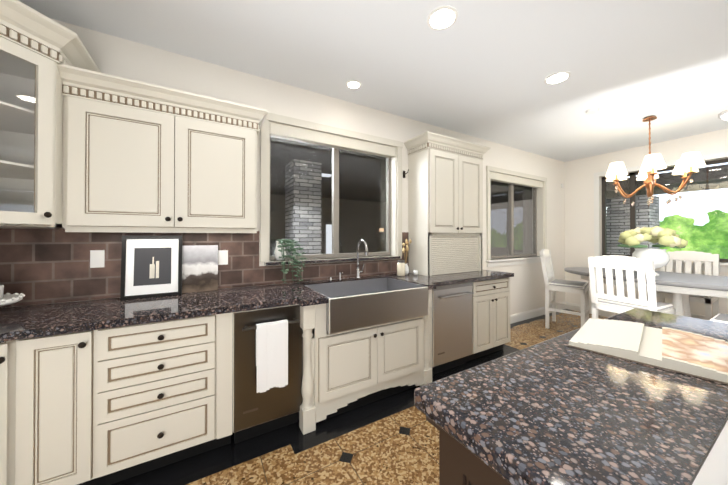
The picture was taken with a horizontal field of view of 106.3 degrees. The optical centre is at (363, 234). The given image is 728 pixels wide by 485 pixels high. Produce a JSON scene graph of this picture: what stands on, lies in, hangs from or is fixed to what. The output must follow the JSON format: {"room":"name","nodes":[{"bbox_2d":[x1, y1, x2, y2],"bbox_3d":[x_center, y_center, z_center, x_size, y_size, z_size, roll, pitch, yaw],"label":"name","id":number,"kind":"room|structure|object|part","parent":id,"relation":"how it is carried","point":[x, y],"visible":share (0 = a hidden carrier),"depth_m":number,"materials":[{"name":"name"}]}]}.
{"room":"kitchen","nodes":[
{"label":"kitchen","id":0,"kind":"room"},
{"bbox_2d":[3,18,564,314],"bbox_3d":[0.464,-0.003,3.275,7.860,2.730,0.180,0,0,-30],"label":"wall","id":1,"kind":"structure","parent":0,"point":[119,57],"depth_m":2.71,"materials":[{"name":"white paint"}]},
{"bbox_2d":[0,0,59,219],"bbox_3d":[-1.721,-0.511,1.151,0.439,0.809,0.439,0,0,-30],"label":"upper cabinet","id":2,"kind":"object","parent":1,"relation":"attached to","point":[29,72],"depth_m":1.42,"materials":[{"name":"beige paint"}]},
{"bbox_2d":[56,64,259,231],"bbox_3d":[-1.324,-0.481,1.921,1.027,0.888,0.346,0,0,-30],"label":"upper cabinet","id":3,"kind":"object","parent":1,"relation":"attached to","point":[86,145],"depth_m":1.71,"materials":[{"name":"beige paint"}]},
{"bbox_2d":[0,228,408,307],"bbox_3d":[-0.549,0.197,1.300,3.753,0.471,2.198,0,0,-30],"label":"backsplash","id":4,"kind":"structure","parent":1,"relation":"attached to","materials":[{"name":"tile"}]},
{"bbox_2d":[260,112,402,265],"bbox_3d":[-0.266,-0.396,2.812,1.560,1.340,0.185,0,0,-30],"label":"window","id":5,"kind":"structure","parent":1,"relation":"in","point":[272,128],"depth_m":2.80,"materials":[{"name":"beige paint"}]},
{"bbox_3d":[-0.300,-0.381,2.870,1.410,1.240,0.050,0,0,-30],"label":"window sash","id":6,"kind":"part","parent":5,"relation":"part of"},
{"bbox_2d":[404,131,490,275],"bbox_3d":[1.008,-0.313,3.258,1.038,1.517,0.395,0,0,-30],"label":"upper cabinet","id":7,"kind":"object","parent":1,"relation":"attached to","point":[445,202],"visible":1,"depth_m":3.09,"materials":[{"name":"beige paint"}]},
{"bbox_2d":[486,166,546,266],"bbox_3d":[2.435,-0.258,4.384,1.650,1.455,0.200,0,0,-30],"label":"window","id":8,"kind":"structure","parent":1,"relation":"in","point":[516,178],"depth_m":4.43,"materials":[{"name":"clear glass"}]},
{"bbox_3d":[2.397,-0.276,4.449,1.480,1.290,0.050,0,0,-30],"label":"window sash","id":9,"kind":"part","parent":8,"relation":"part of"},
{"bbox_2d":[510,302,565,323],"bbox_3d":[2.590,1.307,4.395,2.610,0.125,0.016,0,0,-30],"label":"baseboard","id":10,"kind":"structure","parent":1,"relation":"attached to","point":[518,317],"depth_m":4.46,"materials":[{"name":"white paint"}]},
{"bbox_2d":[111,309,608,484],"bbox_3d":[2.076,1.394,0.513,7.860,0.100,6.560,0,0,-30],"label":"floor","id":11,"kind":"structure","parent":0,"point":[392,439],"depth_m":1.70,"materials":[{"name":"tile"}]},
{"bbox_2d":[0,228,513,484],"bbox_3d":[-0.100,0.657,1.560,4.793,1.388,2.198,0,0,-30],"label":"cabinet","id":12,"kind":"object","parent":11,"relation":"on","point":[103,390],"visible":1,"depth_m":1.72,"materials":[{"name":"beige paint"}]},
{"bbox_2d":[0,269,513,342],"bbox_3d":[-0.099,0.456,1.561,4.791,0.040,2.196,0,0,-30],"label":"countertop","id":13,"kind":"structure","parent":12,"relation":"on","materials":[{"name":"stone"}]},
{"bbox_2d":[0,285,24,305],"bbox_3d":[-1.995,0.319,1.416,0.298,0.231,0.297,0,0,-30],"label":"tiered tray","id":14,"kind":"object","parent":13,"relation":"on","point":[8,299],"visible":1,"depth_m":1.49,"materials":[{"name":"white ceramic"}]},
{"bbox_2d":[120,236,181,299],"bbox_3d":[-1.487,0.222,1.925,0.340,0.430,0.059,0,0,-30],"label":"framed photo","id":15,"kind":"object","parent":13,"relation":"on","point":[151,266],"visible":1,"depth_m":1.92,"materials":[{"name":"black"}]},
{"bbox_2d":[182,245,217,292],"bbox_3d":[-1.277,0.261,2.100,0.270,0.355,0.030,0,0,-30],"label":"art print","id":16,"kind":"object","parent":13,"relation":"on","point":[199,268],"visible":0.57,"depth_m":2.10,"materials":[{"name":"beige paper"}]},
{"bbox_2d":[274,239,306,283],"bbox_3d":[-0.641,0.230,2.401,0.262,0.386,0.380,0,0,-30],"label":"potted plant","id":17,"kind":"object","parent":13,"relation":"on","point":[280,252],"visible":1,"depth_m":2.38,"materials":[{"name":"green plant"}]},
{"bbox_2d":[329,239,367,280],"bbox_3d":[-0.129,0.245,2.658,0.387,0.396,0.213,0,0,-30],"label":"faucet","id":18,"kind":"object","parent":13,"relation":"on","point":[337,270],"depth_m":2.76,"materials":[{"name":"silver metal"}]},
{"bbox_2d":[397,260,404,275],"bbox_3d":[0.401,0.359,2.946,0.090,0.170,0.088,0,0,-30],"label":"jar","id":19,"kind":"object","parent":13,"relation":"on","point":[400,267],"visible":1,"depth_m":2.91,"materials":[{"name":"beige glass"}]},
{"bbox_2d":[402,239,411,274],"bbox_3d":[0.466,0.245,3.051,0.116,0.400,0.085,0,0,-30],"label":"dried flowers","id":20,"kind":"object","parent":13,"relation":"on","point":[406,250],"visible":0.92,"depth_m":3.04,"materials":[{"name":"beige plant"}]},
{"bbox_2d":[256,319,287,392],"bbox_3d":[-0.594,0.782,1.766,0.195,0.426,0.048,0,0,-30],"label":"towel","id":21,"kind":"object","parent":12,"relation":"hanging from","point":[271,337],"depth_m":1.75,"materials":[{"name":"white fabric"}]},
{"bbox_2d":[414,404,517,484],"bbox_3d":[1.124,0.913,0.706,1.650,0.866,1.090,0,0,-30],"label":"kitchen island","id":22,"kind":"object","parent":11,"relation":"on","point":[459,464],"depth_m":0.65,"materials":[{"name":"brown wood"}]},
{"bbox_2d":[414,308,727,484],"bbox_3d":[1.159,0.454,0.700,1.700,0.053,1.140,0,0,-30],"label":"island countertop","id":23,"kind":"structure","parent":22,"relation":"on","point":[551,411],"depth_m":0.67,"materials":[{"name":"black stone"}]},
{"bbox_2d":[568,318,727,384],"bbox_3d":[1.098,0.411,1.042,0.448,0.036,0.438,0,0,-42],"label":"cookbook","id":24,"kind":"object","parent":23,"relation":"on","point":[688,353],"visible":1,"depth_m":0.98,"materials":[{"name":"beige paper"}]},
{"bbox_2d":[662,388,727,484],"bbox_3d":[0.862,0.400,0.301,0.775,0.049,0.590,0,0,-30],"label":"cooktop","id":25,"kind":"object","parent":23,"relation":"in","point":[705,462],"depth_m":0.52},
{"bbox_2d":[539,249,588,328],"bbox_3d":[2.964,0.793,4.047,0.528,1.149,0.500,0,-1,45],"label":"chair","id":26,"kind":"object","parent":11,"relation":"on","point":[554,285],"visible":1,"depth_m":4.00,"materials":[{"name":"white paint"}]},
{"bbox_2d":[588,255,675,318],"bbox_3d":[2.761,0.785,2.834,0.528,1.149,0.500,0,0,-25],"label":"chair","id":27,"kind":"object","parent":11,"relation":"on","point":[613,304],"visible":0.6,"depth_m":2.73,"materials":[{"name":"white paint"}]},
{"bbox_2d":[564,267,727,316],"bbox_3d":[3.364,0.911,3.066,1.080,0.900,1.900,0,0,-30],"label":"dining table","id":28,"kind":"object","parent":11,"relation":"on","point":[681,287],"visible":0.29,"depth_m":2.85,"materials":[{"name":"grey wood"}]},
{"bbox_2d":[618,226,687,275],"bbox_3d":[3.232,0.180,3.086,0.578,0.560,0.580,0,0,-30],"label":"centerpiece","id":29,"kind":"object","parent":28,"relation":"on","point":[636,237],"visible":0.9,"depth_m":2.98,"materials":[{"name":"yellow plant"}]},
{"bbox_2d":[656,251,719,319],"bbox_3d":[4.105,0.789,3.501,0.528,1.149,0.500,0,0,-30],"label":"chair","id":30,"kind":"object","parent":11,"relation":"on","point":[689,257],"visible":0.33,"depth_m":3.48,"materials":[{"name":"white paint"}]},
{"bbox_2d":[710,313,727,322],"bbox_3d":[3.265,1.023,1.889,0.400,0.660,1.070,0,0,-30],"label":"seat","id":31,"kind":"object","parent":11,"relation":"on","point":[721,317],"visible":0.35,"depth_m":2.26,"materials":[{"name":"white paint"}]},
{"bbox_2d":[18,0,727,161],"bbox_3d":[2.076,-1.436,0.531,7.860,0.100,6.560,0,0,-30],"label":"ceiling","id":32,"kind":"structure","parent":0,"point":[483,69],"depth_m":2.10,"materials":[{"name":"white paint"}]},
{"bbox_2d":[346,80,360,88],"bbox_3d":[-0.093,-1.369,2.494,0.140,0.007,0.140,0,0,-30],"label":"recessed light","id":33,"kind":"object","parent":32,"relation":"in","point":[353,84],"visible":1,"depth_m":2.48,"materials":[{"name":"white paint"}]},
{"bbox_2d":[427,6,457,30],"bbox_3d":[0.499,-1.373,1.740,0.190,0.007,0.190,0,0,-30],"label":"recessed light","id":34,"kind":"object","parent":32,"relation":"in","point":[442,18],"visible":1,"depth_m":1.73,"materials":[{"name":"white paint"}]},
{"bbox_2d":[544,71,570,84],"bbox_3d":[1.693,-1.369,2.392,0.190,0.007,0.190,0,0,-30],"label":"recessed light","id":35,"kind":"object","parent":32,"relation":"in","point":[558,77],"visible":1,"depth_m":2.39,"materials":[{"name":"white paint"}]},
{"bbox_2d":[585,107,599,114],"bbox_3d":[2.509,-1.354,2.997,0.120,0.029,0.120,0,0,-30],"label":"recessed light","id":36,"kind":"object","parent":32,"relation":"attached to","point":[591,111],"visible":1,"depth_m":2.97,"materials":[{"name":"white paint"}]},
{"bbox_2d":[605,116,705,206],"bbox_3d":[3.313,-0.854,3.164,0.831,1.025,0.839,0,0,-30],"label":"chandelier","id":37,"kind":"object","parent":32,"relation":"hanging from","point":[689,163],"visible":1,"depth_m":3.09,"materials":[{"name":"white fabric"}]},
{"bbox_2d":[718,110,727,120],"bbox_3d":[4.164,-1.314,2.981,0.370,0.109,0.370,0,0,-30],"label":"recessed light","id":38,"kind":"object","parent":32,"relation":"attached to","point":[723,115],"visible":1,"depth_m":3.05,"materials":[{"name":"white"}]},
{"bbox_2d":[564,128,727,319],"bbox_3d":[5.390,-0.008,2.462,0.180,2.730,6.200,0,0,-30],"label":"wall","id":39,"kind":"structure","parent":0,"point":[579,212],"depth_m":4.73,"materials":[{"name":"white paint"}]},
{"bbox_2d":[566,302,618,316],"bbox_3d":[5.301,1.294,2.407,0.016,0.125,6.188,0,0,-30],"label":"baseboard","id":40,"kind":"structure","parent":39,"relation":"attached to","point":[600,312],"depth_m":4.73,"materials":[{"name":"white paint"}]},
{"bbox_2d":[593,151,727,271],"bbox_3d":[4.821,-0.293,3.336,0.200,1.550,3.220,0,0,-30],"label":"window","id":41,"kind":"structure","parent":39,"relation":"in","point":[723,266],"depth_m":4.33,"materials":[{"name":"clear glass"}]},
{"bbox_3d":[4.886,-0.317,3.374,0.050,1.360,3.080,0,0,-30],"label":"window sash","id":42,"kind":"part","parent":41,"relation":"part of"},
{"bbox_2d":[606,164,727,198],"bbox_3d":[5.939,-0.850,3.004,1.290,0.180,6.170,0,0,-30],"label":"roof","id":43,"kind":"structure","parent":39,"relation":"attached to","point":[672,186],"depth_m":4.14,"materials":[{"name":"grey"}]},
{"label":"outside","id":44,"kind":"structure","parent":0,"visible":0},
{"bbox_3d":[9.858,1.653,1.806,6.860,0.100,12.170,0,0,-30],"label":"ground","id":45,"kind":"structure","parent":44,"visible":0},
{"bbox_2d":[606,195,659,254],"bbox_3d":[5.410,0.441,5.513,0.600,2.370,0.650,0,0,-30],"label":"stone column","id":46,"kind":"structure","parent":45,"relation":"on","point":[612,202],"depth_m":5.38,"materials":[{"name":"grey brick"}]},
{"bbox_3d":[-0.182,1.456,6.943,15.000,0.100,6.820,0,0,-30],"label":"ground","id":47,"kind":"structure","parent":44,"visible":0},
{"bbox_2d":[285,159,321,254],"bbox_3d":[-0.987,0.129,4.406,0.440,2.520,0.500,0,0,-30],"label":"stone column","id":48,"kind":"structure","parent":47,"relation":"on","point":[293,189],"depth_m":4.20,"materials":[{"name":"grey brick"}]},
{"bbox_2d":[270,137,532,255],"bbox_3d":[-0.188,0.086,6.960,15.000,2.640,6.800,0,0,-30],"label":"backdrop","id":49,"kind":"object","parent":47,"relation":"on","point":[371,187],"depth_m":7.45,"materials":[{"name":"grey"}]},
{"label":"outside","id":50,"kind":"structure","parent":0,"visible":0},
{"bbox_2d":[491,162,727,258],"bbox_3d":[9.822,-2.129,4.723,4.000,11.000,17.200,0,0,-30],"label":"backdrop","id":51,"kind":"structure","parent":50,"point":[681,215],"depth_m":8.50,"materials":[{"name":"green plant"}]}
]}

